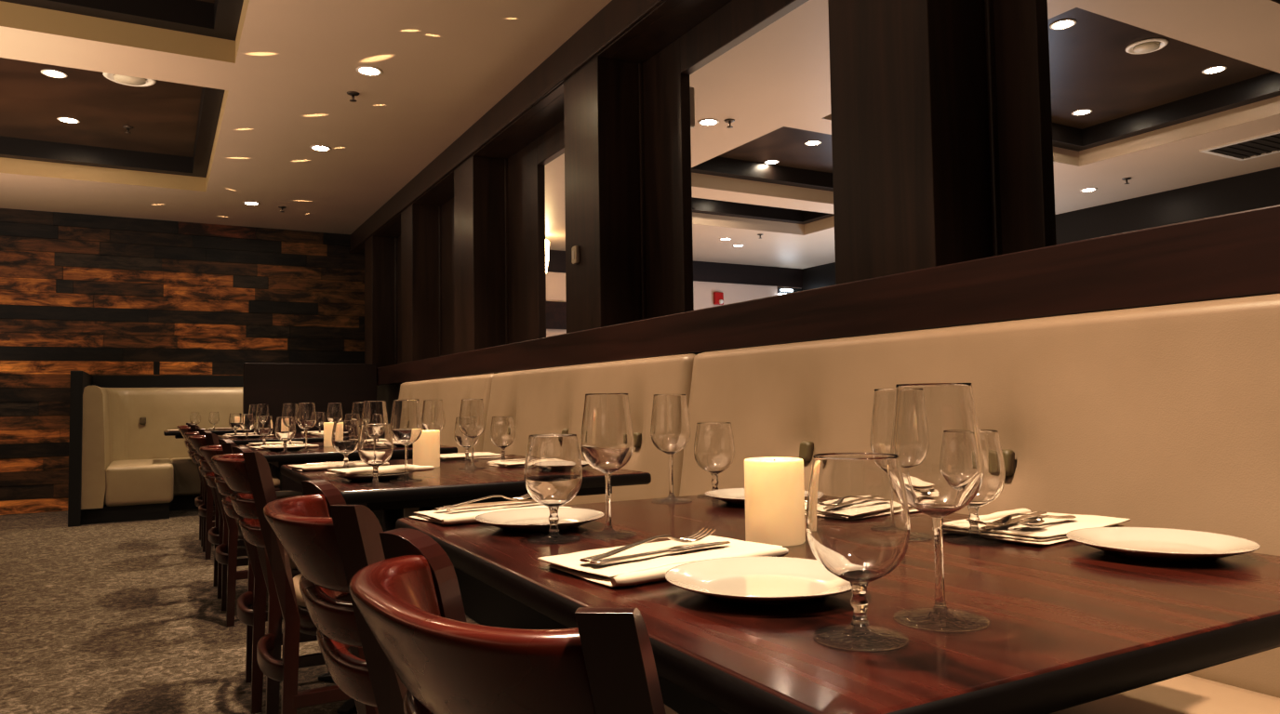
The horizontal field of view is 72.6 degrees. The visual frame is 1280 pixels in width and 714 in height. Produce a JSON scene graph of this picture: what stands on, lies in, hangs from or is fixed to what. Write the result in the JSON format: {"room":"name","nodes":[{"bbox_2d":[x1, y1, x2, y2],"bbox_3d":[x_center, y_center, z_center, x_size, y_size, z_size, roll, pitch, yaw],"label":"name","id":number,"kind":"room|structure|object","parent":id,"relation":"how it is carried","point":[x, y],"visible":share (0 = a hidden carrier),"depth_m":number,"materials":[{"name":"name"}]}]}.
{"room":"restaurant","nodes":[
{"label":"restaurant","id":0,"kind":"room"},
{"bbox_2d":[0,508,479,713],"bbox_3d":[-0.236,1.184,3.807,13.300,0.050,13.000,1,-3,-29],"label":"floor","id":1,"kind":"structure","parent":0,"point":[120,618],"depth_m":3.85,"materials":[{"name":"carpet"}]},
{"bbox_2d":[67,371,243,527],"bbox_3d":[-3.985,0.798,8.286,2.330,1.278,1.315,1,-3,-29],"label":"booth","id":2,"kind":"object","parent":1,"relation":"on","point":[123,466],"visible":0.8,"depth_m":8.11,"materials":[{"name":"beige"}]},
{"bbox_2d":[104,458,173,506],"bbox_3d":[-4.514,1.120,7.868,0.515,0.340,1.010,1,-3,-29],"label":"seat cushion","id":3,"kind":"object","parent":2,"relation":"on","point":[127,482],"depth_m":7.45,"materials":[{"name":"beige leather"}]},
{"bbox_2d":[170,457,200,496],"bbox_3d":[-3.817,1.147,8.625,1.500,0.340,0.440,1,-3,-29],"label":"seat cushion","id":4,"kind":"object","parent":2,"relation":"on","point":[187,482],"depth_m":8.14,"materials":[{"name":"beige leather"}]},
{"bbox_2d":[176,423,215,546],"bbox_3d":[-3.000,0.898,6.276,0.605,0.850,0.404,1,-3,-29],"label":"dining chair","id":5,"kind":"object","parent":1,"relation":"on","point":[199,500],"visible":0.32,"depth_m":6.11,"materials":[{"name":"brown wood"}]},
{"bbox_2d":[163,429,242,439],"bbox_3d":[-3.804,1.053,8.145,1.144,0.750,0.580,1,-3,-29],"label":"table","id":6,"kind":"object","parent":1,"relation":"on","point":[178,435],"visible":0.06,"depth_m":7.84,"materials":[{"name":"brown wood"}]},
{"bbox_2d":[187,430,248,626],"bbox_3d":[-1.775,0.769,4.066,0.605,0.850,0.404,1,-3,-29],"label":"dining chair","id":7,"kind":"object","parent":1,"relation":"on","point":[225,553],"visible":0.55,"depth_m":3.85,"materials":[{"name":"brown wood"}]},
{"bbox_2d":[178,424,279,559],"bbox_3d":[-2.709,0.867,5.752,0.605,0.850,0.404,1,-3,-29],"label":"dining chair","id":8,"kind":"object","parent":1,"relation":"on","point":[206,511],"visible":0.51,"depth_m":5.53,"materials":[{"name":"brown wood"}]},
{"bbox_2d":[184,427,302,599],"bbox_3d":[-2.090,0.802,4.634,0.605,0.850,0.404,1,-3,-29],"label":"dining chair","id":9,"kind":"object","parent":1,"relation":"on","point":[216,534],"visible":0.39,"depth_m":4.46,"materials":[{"name":"brown wood"}]},
{"bbox_2d":[275,491,302,499],"bbox_3d":[-2.005,0.765,4.683,0.410,0.063,0.386,1,-3,-29],"label":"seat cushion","id":10,"kind":"object","parent":9,"relation":"on","point":[280,495],"depth_m":4.65,"materials":[{"name":"beige leather"}]},
{"bbox_2d":[199,439,317,713],"bbox_3d":[-1.177,0.707,2.988,0.605,0.850,0.404,1,-3,-27],"label":"dining chair","id":11,"kind":"object","parent":1,"relation":"on","point":[251,605],"visible":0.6,"depth_m":2.77,"materials":[{"name":"brown wood"}]},
{"bbox_2d":[217,433,323,546],"bbox_3d":[-2.504,0.939,6.239,0.898,0.750,1.180,1,-3,-29],"label":"dining table","id":12,"kind":"object","parent":1,"relation":"on","point":[274,471],"visible":0.12,"depth_m":5.80,"materials":[{"name":"brown wood"}]},
{"bbox_2d":[228,413,241,435],"bbox_3d":[-2.949,0.494,6.350,0.091,0.163,0.091,-4,-4,45],"label":"water goblet","id":13,"kind":"object","parent":12,"relation":"on","point":[234,419],"visible":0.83,"depth_m":6.32,"materials":[{"name":"clear glass"}]},
{"bbox_2d":[228,413,241,428],"bbox_3d":[-2.950,0.469,6.351,0.091,0.113,0.091,1,-3,-29],"label":"bowl","id":14,"kind":"object","parent":13,"relation":"on","point":[234,419],"depth_m":6.32,"materials":[{"name":"clear glass"}]},
{"bbox_2d":[239,413,254,439],"bbox_3d":[-2.573,0.456,5.702,0.091,0.163,0.091,-4,-4,45],"label":"water goblet","id":15,"kind":"object","parent":12,"relation":"on","point":[246,423],"visible":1,"depth_m":5.67,"materials":[{"name":"clear glass"}]},
{"bbox_2d":[248,404,256,434],"bbox_3d":[-2.806,0.459,6.340,0.088,0.227,0.088,1,-3,-32],"label":"wine glass","id":16,"kind":"object","parent":12,"relation":"on","point":[252,407],"visible":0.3,"depth_m":6.31,"materials":[{"name":"clear glass"}]},
{"bbox_2d":[248,404,256,422],"bbox_3d":[-2.807,0.410,6.343,0.087,0.129,0.087,1,-3,-29],"label":"bowl","id":17,"kind":"object","parent":16,"relation":"on","point":[252,407],"depth_m":6.31,"materials":[{"name":"clear glass"}]},
{"bbox_2d":[255,404,269,439],"bbox_3d":[-2.515,0.428,5.805,0.088,0.227,0.088,1,-3,-32],"label":"wine glass","id":18,"kind":"object","parent":12,"relation":"on","point":[261,409],"visible":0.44,"depth_m":5.78,"materials":[{"name":"clear glass"}]},
{"bbox_2d":[255,404,269,418],"bbox_3d":[-2.516,0.379,5.807,0.087,0.129,0.087,1,-3,-29],"label":"bowl","id":19,"kind":"object","parent":18,"relation":"on","point":[261,409],"depth_m":5.78,"materials":[{"name":"clear glass"}]},
{"bbox_2d":[314,412,326,432],"bbox_3d":[-2.341,0.485,6.367,0.091,0.163,0.091,-4,-4,45],"label":"water goblet","id":20,"kind":"object","parent":12,"relation":"on","point":[321,419],"visible":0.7,"depth_m":6.33,"materials":[{"name":"clear glass"}]},
{"bbox_2d":[211,446,352,713],"bbox_3d":[-0.860,0.674,2.426,0.605,0.850,0.404,1,-3,-29],"label":"dining chair","id":21,"kind":"object","parent":1,"relation":"on","point":[246,473],"visible":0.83,"depth_m":2.21,"materials":[{"name":"brown wood"}]},
{"bbox_2d":[293,573,306,607],"bbox_3d":[-0.776,0.637,2.475,0.410,0.063,0.386,1,-3,-29],"label":"seat cushion","id":22,"kind":"object","parent":21,"relation":"on","point":[298,600],"depth_m":2.30,"materials":[{"name":"beige leather"}]},
{"bbox_2d":[242,363,376,493],"bbox_3d":[-2.838,0.720,7.532,1.085,1.325,0.080,1,-3,-29],"label":"divider","id":23,"kind":"object","parent":1,"relation":"on","point":[274,385],"visible":0.44,"depth_m":7.49,"materials":[{"name":"brown wood"}]},
{"bbox_2d":[238,442,457,495],"bbox_3d":[-1.555,0.839,4.527,0.898,0.750,1.160,1,-3,-29],"label":"dining table","id":24,"kind":"object","parent":1,"relation":"on","point":[323,454],"visible":0.19,"depth_m":4.01,"materials":[{"name":"brown wood"}]},
{"bbox_2d":[254,415,273,446],"bbox_3d":[-2.005,0.395,4.647,0.091,0.163,0.091,-4,-4,45],"label":"water goblet","id":25,"kind":"object","parent":24,"relation":"on","point":[264,424],"visible":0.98,"depth_m":4.62,"materials":[{"name":"clear glass"}]},
{"bbox_2d":[254,415,273,437],"bbox_3d":[-2.006,0.370,4.648,0.091,0.113,0.091,1,-3,-29],"label":"bowl","id":26,"kind":"object","parent":25,"relation":"on","point":[264,424],"depth_m":4.61,"materials":[{"name":"clear glass"}]},
{"bbox_2d":[274,416,295,453],"bbox_3d":[-1.629,0.357,3.999,0.091,0.163,0.091,0,-3,-13],"label":"water goblet","id":27,"kind":"object","parent":24,"relation":"on","point":[285,429],"visible":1,"depth_m":3.97,"materials":[{"name":"clear glass"}]},
{"bbox_2d":[274,416,295,441],"bbox_3d":[-1.629,0.332,4.000,0.091,0.113,0.091,1,-3,-29],"label":"bowl","id":28,"kind":"object","parent":27,"relation":"on","point":[285,429],"depth_m":3.97,"materials":[{"name":"clear glass"}]},
{"bbox_2d":[260,445,309,451],"bbox_3d":[-1.703,0.439,4.182,0.222,0.020,0.222,1,-3,-29],"label":"dinner plate","id":29,"kind":"object","parent":24,"relation":"on","point":[274,447],"visible":0.85,"depth_m":4.13,"materials":[{"name":"beige ceramic"}]},
{"bbox_2d":[281,403,297,445],"bbox_3d":[-1.862,0.360,4.637,0.088,0.227,0.088,1,-3,-32],"label":"wine glass","id":30,"kind":"object","parent":24,"relation":"on","point":[288,409],"visible":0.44,"depth_m":4.61,"materials":[{"name":"clear glass"}]},
{"bbox_2d":[281,403,297,425],"bbox_3d":[-1.863,0.311,4.639,0.087,0.129,0.087,1,-3,-29],"label":"bowl","id":31,"kind":"object","parent":30,"relation":"on","point":[288,409],"depth_m":4.61,"materials":[{"name":"clear glass"}]},
{"bbox_2d":[296,402,316,452],"bbox_3d":[-1.571,0.329,4.101,0.088,0.227,0.088,1,-3,-26],"label":"wine glass","id":32,"kind":"object","parent":24,"relation":"on","point":[306,416],"visible":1,"depth_m":4.07,"materials":[{"name":"clear glass"}]},
{"bbox_2d":[296,402,316,430],"bbox_3d":[-1.572,0.280,4.104,0.087,0.129,0.087,1,-3,-29],"label":"bowl","id":33,"kind":"object","parent":32,"relation":"on","point":[306,416],"depth_m":4.07,"materials":[{"name":"clear glass"}]},
{"bbox_2d":[323,422,333,446],"bbox_3d":[-1.597,0.402,4.529,0.089,0.124,0.089,1,-3,-29],"label":"pillar candle","id":34,"kind":"object","parent":24,"relation":"on","point":[327,426],"visible":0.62,"depth_m":4.49,"materials":[{"name":"beige wax"}]},
{"bbox_2d":[326,402,342,422],"bbox_3d":[-1.732,0.373,4.937,0.088,0.227,0.088,1,-3,-26],"label":"wine glass","id":35,"kind":"object","parent":24,"relation":"on","point":[334,409],"visible":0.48,"depth_m":4.91,"materials":[{"name":"clear glass"}]},
{"bbox_2d":[350,402,363,429],"bbox_3d":[-1.470,0.351,4.568,0.088,0.227,0.088,1,-3,-32],"label":"wine glass","id":36,"kind":"object","parent":24,"relation":"on","point":[357,407],"visible":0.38,"depth_m":4.54,"materials":[{"name":"clear glass"}]},
{"bbox_2d":[280,454,651,713],"bbox_3d":[-0.631,0.743,2.860,0.898,0.750,1.158,1,-3,-29],"label":"dining table","id":37,"kind":"object","parent":1,"relation":"on","point":[447,485],"visible":0.41,"depth_m":2.46,"materials":[{"name":"brown wood"}]},
{"bbox_2d":[287,461,389,471],"bbox_3d":[-1.027,0.370,2.975,0.300,0.017,0.192,1,-4,-37],"label":"folded napkin","id":38,"kind":"object","parent":37,"relation":"on","point":[324,466],"visible":0.7,"depth_m":2.91,"materials":[{"name":"beige fabric"}]},
{"bbox_2d":[331,420,359,468],"bbox_3d":[-0.977,0.292,2.895,0.091,0.163,0.091,-4,-4,45],"label":"water goblet","id":39,"kind":"object","parent":37,"relation":"on","point":[345,433],"visible":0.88,"depth_m":2.86,"materials":[{"name":"clear glass"}]},
{"bbox_2d":[333,471,413,481],"bbox_3d":[-0.759,0.341,2.490,0.222,0.020,0.222,1,-3,-29],"label":"dinner plate","id":40,"kind":"object","parent":37,"relation":"on","point":[386,476],"visible":0.61,"depth_m":2.42,"materials":[{"name":"beige ceramic"}]},
{"bbox_2d":[323,465,434,476],"bbox_3d":[-0.748,0.323,2.502,0.265,0.017,0.175,2,-4,-41],"label":"folded napkin","id":41,"kind":"object","parent":40,"relation":"on","point":[392,469],"visible":0.96,"depth_m":2.45,"materials":[{"name":"beige fabric"}]},
{"bbox_2d":[360,400,387,424],"bbox_3d":[-0.886,0.259,2.906,0.088,0.227,0.088,1,-3,-26],"label":"wine glass","id":42,"kind":"object","parent":37,"relation":"on","point":[374,412],"visible":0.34,"depth_m":2.88,"materials":[{"name":"clear glass"}]},
{"bbox_2d":[358,423,393,486],"bbox_3d":[-0.703,0.259,2.315,0.091,0.163,0.091,1,-3,-26],"label":"water goblet","id":43,"kind":"object","parent":37,"relation":"on","point":[375,441],"visible":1,"depth_m":2.28,"materials":[{"name":"clear glass"}]},
{"bbox_2d":[358,423,393,466],"bbox_3d":[-0.703,0.234,2.317,0.091,0.113,0.091,1,-3,-29],"label":"bowl","id":44,"kind":"object","parent":43,"relation":"on","point":[375,441],"depth_m":2.28,"materials":[{"name":"clear glass"}]},
{"bbox_2d":[390,400,422,481],"bbox_3d":[-0.655,0.233,2.443,0.088,0.227,0.088,1,-3,-26],"label":"wine glass","id":45,"kind":"object","parent":37,"relation":"on","point":[406,420],"visible":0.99,"depth_m":2.42,"materials":[{"name":"clear glass"}]},
{"bbox_2d":[390,400,422,445],"bbox_3d":[-0.656,0.184,2.445,0.087,0.129,0.087,1,-3,-29],"label":"bowl","id":46,"kind":"object","parent":45,"relation":"on","point":[406,420],"depth_m":2.41,"materials":[{"name":"clear glass"}]},
{"bbox_2d":[413,429,439,467],"bbox_3d":[-0.721,0.310,2.937,0.089,0.124,0.089,1,-3,-29],"label":"pillar candle","id":47,"kind":"object","parent":37,"relation":"on","point":[426,449],"visible":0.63,"depth_m":2.90,"materials":[{"name":"beige wax"}]},
{"bbox_2d":[421,400,445,461],"bbox_3d":[-0.770,0.275,3.244,0.088,0.227,0.088,1,-3,-32],"label":"wine glass","id":48,"kind":"object","parent":37,"relation":"on","point":[433,418],"visible":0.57,"depth_m":3.21,"materials":[{"name":"clear glass"}]},
{"bbox_2d":[421,400,445,431],"bbox_3d":[-0.771,0.226,3.246,0.087,0.129,0.087,1,-3,-29],"label":"bowl","id":49,"kind":"object","parent":48,"relation":"on","point":[433,418],"depth_m":3.21,"materials":[{"name":"clear glass"}]},
{"bbox_2d":[453,417,479,462],"bbox_3d":[-0.638,0.303,3.212,0.091,0.163,0.091,0,-3,-13],"label":"water goblet","id":50,"kind":"object","parent":37,"relation":"on","point":[461,440],"visible":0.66,"depth_m":3.18,"materials":[{"name":"clear glass"}]},
{"bbox_2d":[453,417,479,447],"bbox_3d":[-0.639,0.278,3.213,0.091,0.113,0.091,1,-3,-29],"label":"bowl","id":51,"kind":"object","parent":50,"relation":"on","point":[461,440],"depth_m":3.18,"materials":[{"name":"clear glass"}]},
{"bbox_2d":[458,399,485,469],"bbox_3d":[-0.551,0.252,2.863,0.088,0.227,0.088,1,-3,-26],"label":"wine glass","id":52,"kind":"object","parent":37,"relation":"on","point":[472,423],"visible":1,"depth_m":2.83,"materials":[{"name":"clear glass"}]},
{"bbox_2d":[458,399,485,438],"bbox_3d":[-0.551,0.203,2.865,0.087,0.129,0.087,1,-3,-29],"label":"bowl","id":53,"kind":"object","parent":52,"relation":"on","point":[472,423],"depth_m":2.83,"materials":[{"name":"clear glass"}]},
{"bbox_2d":[440,452,507,460],"bbox_3d":[-0.670,0.386,3.391,0.265,0.017,0.175,1,-3,-34],"label":"folded napkin","id":54,"kind":"object","parent":37,"relation":"on","point":[486,455],"visible":0.78,"depth_m":3.35,"materials":[{"name":"beige fabric"}]},
{"bbox_2d":[490,416,515,460],"bbox_3d":[-0.498,0.299,3.164,0.091,0.163,0.091,0,-3,-13],"label":"water goblet","id":55,"kind":"object","parent":37,"relation":"on","point":[502,430],"visible":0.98,"depth_m":3.13,"materials":[{"name":"clear glass"}]},
{"bbox_2d":[486,459,525,467],"bbox_3d":[-0.371,0.361,2.985,0.265,0.017,0.175,1,-3,-34],"label":"folded napkin","id":56,"kind":"object","parent":37,"relation":"on","point":[510,464],"visible":0.38,"depth_m":2.92,"materials":[{"name":"beige fabric"}]},
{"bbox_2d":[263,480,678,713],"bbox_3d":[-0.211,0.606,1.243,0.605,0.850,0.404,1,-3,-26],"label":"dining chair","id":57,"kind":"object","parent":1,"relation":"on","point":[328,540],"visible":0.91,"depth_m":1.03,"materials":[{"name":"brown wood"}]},
{"bbox_2d":[348,528,666,713],"bbox_3d":[0.075,0.576,0.737,0.605,0.850,0.404,1,-3,-33],"label":"dining chair","id":58,"kind":"object","parent":1,"relation":"on","point":[410,600],"visible":1,"depth_m":0.51,"materials":[{"name":"brown wood"}]},
{"bbox_2d":[351,293,1279,713],"bbox_3d":[0.236,0.524,2.607,0.620,1.136,9.580,1,-3,-29],"label":"banquette","id":59,"kind":"object","parent":1,"relation":"on","point":[1164,416],"visible":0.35,"depth_m":1.83,"materials":[{"name":"beige leather"}]},
{"bbox_2d":[1049,674,1279,713],"bbox_3d":[0.472,0.655,2.049,0.495,0.152,2.146,1,-3,-29],"label":"seat cushion","id":60,"kind":"object","parent":59,"relation":"on","point":[1186,694],"depth_m":1.38,"materials":[{"name":"beige leather"}]},
{"bbox_2d":[395,495,1279,713],"bbox_3d":[0.231,0.652,1.305,0.898,0.750,1.228,1,-3,-29],"label":"dining table","id":61,"kind":"object","parent":1,"relation":"on","point":[1073,623],"visible":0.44,"depth_m":0.84,"materials":[{"name":"brown wood"}]},
{"bbox_2d":[409,501,570,525],"bbox_3d":[-0.281,0.293,1.648,0.265,0.017,0.175,1,-4,-37],"label":"folded napkin","id":62,"kind":"object","parent":61,"relation":"on","point":[466,516],"visible":0.62,"depth_m":1.60,"materials":[{"name":"beige fabric"}]},
{"bbox_2d":[433,493,531,510],"bbox_3d":[-0.294,0.277,1.683,0.228,0.017,0.029,2,-4,-43],"label":"fork","id":63,"kind":"object","parent":62,"relation":"on","point":[527,496],"visible":0.75,"depth_m":1.67,"materials":[{"name":"silver metal"}]},
{"bbox_2d":[446,501,538,511],"bbox_3d":[-0.261,0.283,1.659,0.228,0.004,0.019,1,-4,-37],"label":"knife","id":64,"kind":"object","parent":62,"relation":"on","point":[535,502],"visible":0.78,"depth_m":1.64,"materials":[{"name":"silver metal"}]},
{"bbox_2d":[474,507,604,533],"bbox_3d":[-0.172,0.282,1.497,0.222,0.020,0.222,1,-4,-39],"label":"dinner plate","id":65,"kind":"object","parent":61,"relation":"on","point":[531,520],"visible":0.93,"depth_m":1.53,"materials":[{"name":"beige ceramic"}]},
{"bbox_2d":[523,434,582,543],"bbox_3d":[-0.136,0.204,1.363,0.091,0.163,0.091,-4,-4,45],"label":"water goblet","id":66,"kind":"object","parent":61,"relation":"on","point":[553,475],"visible":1,"depth_m":1.33,"materials":[{"name":"clear glass"}]},
{"bbox_2d":[523,434,582,507],"bbox_3d":[-0.136,0.179,1.365,0.091,0.113,0.091,1,-3,-29],"label":"bowl","id":67,"kind":"object","parent":66,"relation":"on","point":[553,475],"depth_m":1.33,"materials":[{"name":"clear glass"}]},
{"bbox_2d":[580,393,636,539],"bbox_3d":[-0.052,0.172,1.399,0.088,0.227,0.088,0,-3,-8],"label":"wine glass","id":68,"kind":"object","parent":61,"relation":"on","point":[606,437],"visible":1,"depth_m":1.37,"materials":[{"name":"clear glass"}]},
{"bbox_2d":[580,393,634,473],"bbox_3d":[-0.053,0.123,1.401,0.087,0.129,0.087,-2,-3,21],"label":"bowl","id":69,"kind":"object","parent":68,"relation":"on","point":[606,437],"depth_m":1.37,"materials":[{"name":"clear glass"}]},
{"bbox_2d":[537,534,788,586],"bbox_3d":[0.036,0.264,1.149,0.300,0.017,0.192,1,-4,-37],"label":"folded napkin","id":70,"kind":"object","parent":61,"relation":"on","point":[652,568],"visible":0.73,"depth_m":1.11,"materials":[{"name":"beige fabric"}]},
{"bbox_2d":[579,527,715,562],"bbox_3d":[0.014,0.245,1.145,0.228,0.017,0.029,2,-4,-43],"label":"fork","id":71,"kind":"object","parent":70,"relation":"on","point":[698,537],"visible":1,"depth_m":1.14,"materials":[{"name":"silver metal"}]},
{"bbox_2d":[589,541,730,564],"bbox_3d":[0.031,0.252,1.126,0.228,0.004,0.019,1,-4,-39],"label":"knife","id":72,"kind":"object","parent":70,"relation":"on","point":[695,547],"visible":1,"depth_m":1.12,"materials":[{"name":"silver metal"}]},
{"bbox_2d":[650,394,692,503],"bbox_3d":[0.066,0.193,1.856,0.088,0.227,0.088,1,-3,-32],"label":"wine glass","id":73,"kind":"object","parent":61,"relation":"on","point":[670,426],"visible":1,"depth_m":1.83,"materials":[{"name":"clear glass"}]},
{"bbox_2d":[650,394,691,454],"bbox_3d":[0.065,0.144,1.858,0.087,0.129,0.087,1,-3,-29],"label":"bowl","id":74,"kind":"object","parent":73,"relation":"on","point":[670,426],"depth_m":1.83,"materials":[{"name":"clear glass"}]},
{"bbox_2d":[693,422,734,498],"bbox_3d":[0.165,0.227,1.931,0.091,0.163,0.091,0,-3,-13],"label":"water goblet","id":75,"kind":"object","parent":61,"relation":"on","point":[713,444],"visible":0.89,"depth_m":1.90,"materials":[{"name":"clear glass"}]},
{"bbox_2d":[693,422,734,474],"bbox_3d":[0.165,0.202,1.932,0.091,0.113,0.091,1,-3,-29],"label":"bowl","id":76,"kind":"object","parent":75,"relation":"on","point":[713,444],"depth_m":1.90,"materials":[{"name":"clear glass"}]},
{"bbox_2d":[705,488,808,506],"bbox_3d":[0.245,0.291,1.802,0.222,0.020,0.222,1,-4,-39],"label":"dinner plate","id":77,"kind":"object","parent":61,"relation":"on","point":[730,496],"visible":0.38,"depth_m":1.84,"materials":[{"name":"beige ceramic"}]},
{"bbox_2d":[665,557,852,606],"bbox_3d":[0.139,0.251,0.967,0.222,0.020,0.222,1,-3,-29],"label":"dinner plate","id":78,"kind":"object","parent":61,"relation":"on","point":[763,581],"visible":0.91,"depth_m":0.99,"materials":[{"name":"beige ceramic"}]},
{"bbox_2d":[744,456,805,546],"bbox_3d":[0.202,0.215,1.307,0.089,0.124,0.089,1,-3,-29],"label":"pillar candle","id":79,"kind":"object","parent":61,"relation":"on","point":[774,487],"visible":0.94,"depth_m":1.27,"materials":[{"name":"beige wax"}]},
{"bbox_2d":[805,453,910,651],"bbox_3d":[0.195,0.170,0.779,0.091,0.163,0.091,0,-3,-7],"label":"water goblet","id":80,"kind":"object","parent":61,"relation":"on","point":[858,525],"visible":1,"depth_m":0.75,"materials":[{"name":"clear glass"}]},
{"bbox_2d":[805,453,910,583],"bbox_3d":[0.195,0.145,0.781,0.091,0.113,0.091,-3,-4,41],"label":"bowl","id":81,"kind":"object","parent":80,"relation":"on","point":[858,525],"depth_m":0.75,"materials":[{"name":"clear glass"}]},
{"bbox_2d":[869,388,932,541],"bbox_3d":[0.400,0.162,1.340,0.088,0.227,0.088,0,-3,-16],"label":"wine glass","id":82,"kind":"object","parent":61,"relation":"on","point":[884,399],"visible":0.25,"depth_m":1.32,"materials":[{"name":"clear glass"}]},
{"bbox_2d":[869,388,895,453],"bbox_3d":[0.399,0.114,1.342,0.087,0.129,0.087,1,-4,-39],"label":"bowl","id":83,"kind":"object","parent":82,"relation":"on","point":[884,399],"depth_m":1.32,"materials":[{"name":"clear glass"}]},
{"bbox_2d":[890,383,990,632],"bbox_3d":[0.287,0.139,0.840,0.088,0.227,0.088,1,-3,-32],"label":"wine glass","id":84,"kind":"object","parent":61,"relation":"on","point":[936,437],"visible":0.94,"depth_m":0.81,"materials":[{"name":"clear glass"}]},
{"bbox_2d":[890,383,984,518],"bbox_3d":[0.286,0.090,0.842,0.087,0.129,0.087,1,-3,-29],"label":"bowl","id":85,"kind":"object","parent":84,"relation":"on","point":[936,437],"depth_m":0.81,"materials":[{"name":"clear glass"}]},
{"bbox_2d":[945,429,1005,545],"bbox_3d":[0.493,0.191,1.290,0.091,0.163,0.091,-4,-4,45],"label":"water goblet","id":86,"kind":"object","parent":61,"relation":"on","point":[994,471],"visible":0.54,"depth_m":1.26,"materials":[{"name":"clear glass"}]},
{"bbox_2d":[966,429,1005,506],"bbox_3d":[0.492,0.166,1.291,0.091,0.113,0.091,1,-3,-29],"label":"bowl","id":87,"kind":"object","parent":86,"relation":"on","point":[994,471],"depth_m":1.25,"materials":[{"name":"clear glass"}]},
{"bbox_2d":[932,508,1130,545],"bbox_3d":[0.620,0.266,1.381,0.300,0.017,0.192,1,-4,-37],"label":"folded napkin","id":88,"kind":"object","parent":61,"relation":"on","point":[1052,531],"visible":0.62,"depth_m":1.33,"materials":[{"name":"beige fabric"}]},
{"bbox_2d":[981,511,1047,529],"bbox_3d":[0.591,0.256,1.367,0.019,0.004,0.228,-4,-4,45],"label":"knife","id":89,"kind":"object","parent":88,"relation":"on","point":[1014,520],"visible":0.73,"depth_m":1.37,"materials":[{"name":"silver metal"}]},
{"bbox_2d":[965,513,1076,526],"bbox_3d":[0.586,0.246,1.328,0.228,0.017,0.029,1,-3,-29],"label":"fork","id":90,"kind":"object","parent":88,"relation":"on","point":[1006,520],"visible":0.98,"depth_m":1.30,"materials":[{"name":"silver metal"}]},
{"bbox_2d":[1016,515,1075,526],"bbox_3d":[0.627,0.249,1.339,0.170,0.011,0.035,2,-4,-41],"label":"spoon","id":91,"kind":"object","parent":88,"relation":"on","point":[1027,522],"visible":1,"depth_m":1.31,"materials":[{"name":"silver metal"}]},
{"bbox_2d":[1066,527,1260,562],"bbox_3d":[0.693,0.253,1.163,0.222,0.020,0.222,-3,-3,31],"label":"dinner plate","id":92,"kind":"object","parent":61,"relation":"on","point":[1166,545],"visible":1,"depth_m":1.19,"materials":[{"name":"beige ceramic"}]},
{"bbox_2d":[0,208,802,515],"bbox_3d":[-3.414,-0.084,9.475,13.200,3.140,0.150,1,-3,-29],"label":"wall","id":93,"kind":"structure","parent":0,"point":[94,295],"depth_m":8.67,"materials":[{"name":"brown wood"}]},
{"bbox_2d":[0,0,1279,268],"bbox_3d":[-0.281,-1.867,3.959,13.300,0.380,13.000,1,-3,-29],"label":"ceiling","id":94,"kind":"structure","parent":0,"point":[233,114],"depth_m":5.87,"materials":[{"name":"beige paint"}]},
{"bbox_2d":[40,69,67,78],"bbox_3d":[-3.737,-1.808,5.555,0.144,0.007,0.144,1,-3,-29],"label":"recessed light","id":95,"kind":"object","parent":94,"relation":"in","point":[55,73],"visible":1,"depth_m":5.55,"materials":[{"name":"white"}]},
{"bbox_2d":[102,72,156,86],"bbox_3d":[-3.302,-1.800,5.635,0.300,0.026,0.300,1,-3,-29],"label":"ceiling speaker","id":96,"kind":"object","parent":94,"relation":"attached to","point":[126,80],"visible":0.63,"depth_m":5.64,"materials":[{"name":"white"}]},
{"bbox_2d":[356,66,382,76],"bbox_3d":[-1.522,-1.609,4.894,0.144,0.007,0.144,1,-3,-29],"label":"recessed light","id":97,"kind":"object","parent":94,"relation":"in","point":[370,71],"visible":1,"depth_m":4.89,"materials":[{"name":"white"}]},
{"bbox_2d":[1049,18,1076,29],"bbox_3d":[2.447,-1.926,5.040,0.144,0.007,0.144,1,-3,-29],"label":"recessed light","id":98,"kind":"object","parent":94,"relation":"in","point":[1061,24],"visible":1,"depth_m":5.04,"materials":[{"name":"white"}]},
{"bbox_2d":[1125,38,1168,53],"bbox_3d":[3.123,-1.909,5.367,0.230,0.026,0.230,1,-3,-29],"label":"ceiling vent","id":99,"kind":"object","parent":94,"relation":"in","point":[1150,45],"visible":1,"depth_m":5.33,"materials":[{"name":"white metal"}]},
{"bbox_2d":[1199,130,1279,160],"bbox_3d":[4.747,-1.611,6.639,0.600,0.012,0.600,1,-3,-29],"label":"ceiling vent","id":100,"kind":"object","parent":94,"relation":"in","point":[1269,143],"visible":1,"depth_m":6.70,"materials":[{"name":"white"}]},
{"bbox_2d":[348,0,1279,424],"bbox_3d":[0.054,-0.258,3.977,0.500,2.840,12.870,1,-3,-29],"label":"wall","id":101,"kind":"structure","parent":0,"point":[944,215],"depth_m":3.02,"materials":[{"name":"brown wood"}]},
{"bbox_2d":[689,86,694,129],"bbox_3d":[0.178,-1.226,4.291,0.150,0.200,0.120,1,-3,-29],"label":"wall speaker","id":102,"kind":"object","parent":101,"relation":"attached to","point":[691,89],"visible":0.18,"depth_m":4.27,"materials":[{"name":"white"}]},
{"bbox_2d":[801,166,1279,291],"bbox_3d":[5.541,-0.188,7.031,0.100,2.840,12.900,1,-3,-29],"label":"wall","id":103,"kind":"structure","parent":0,"point":[1260,189],"depth_m":8.13,"materials":[{"name":"black"}]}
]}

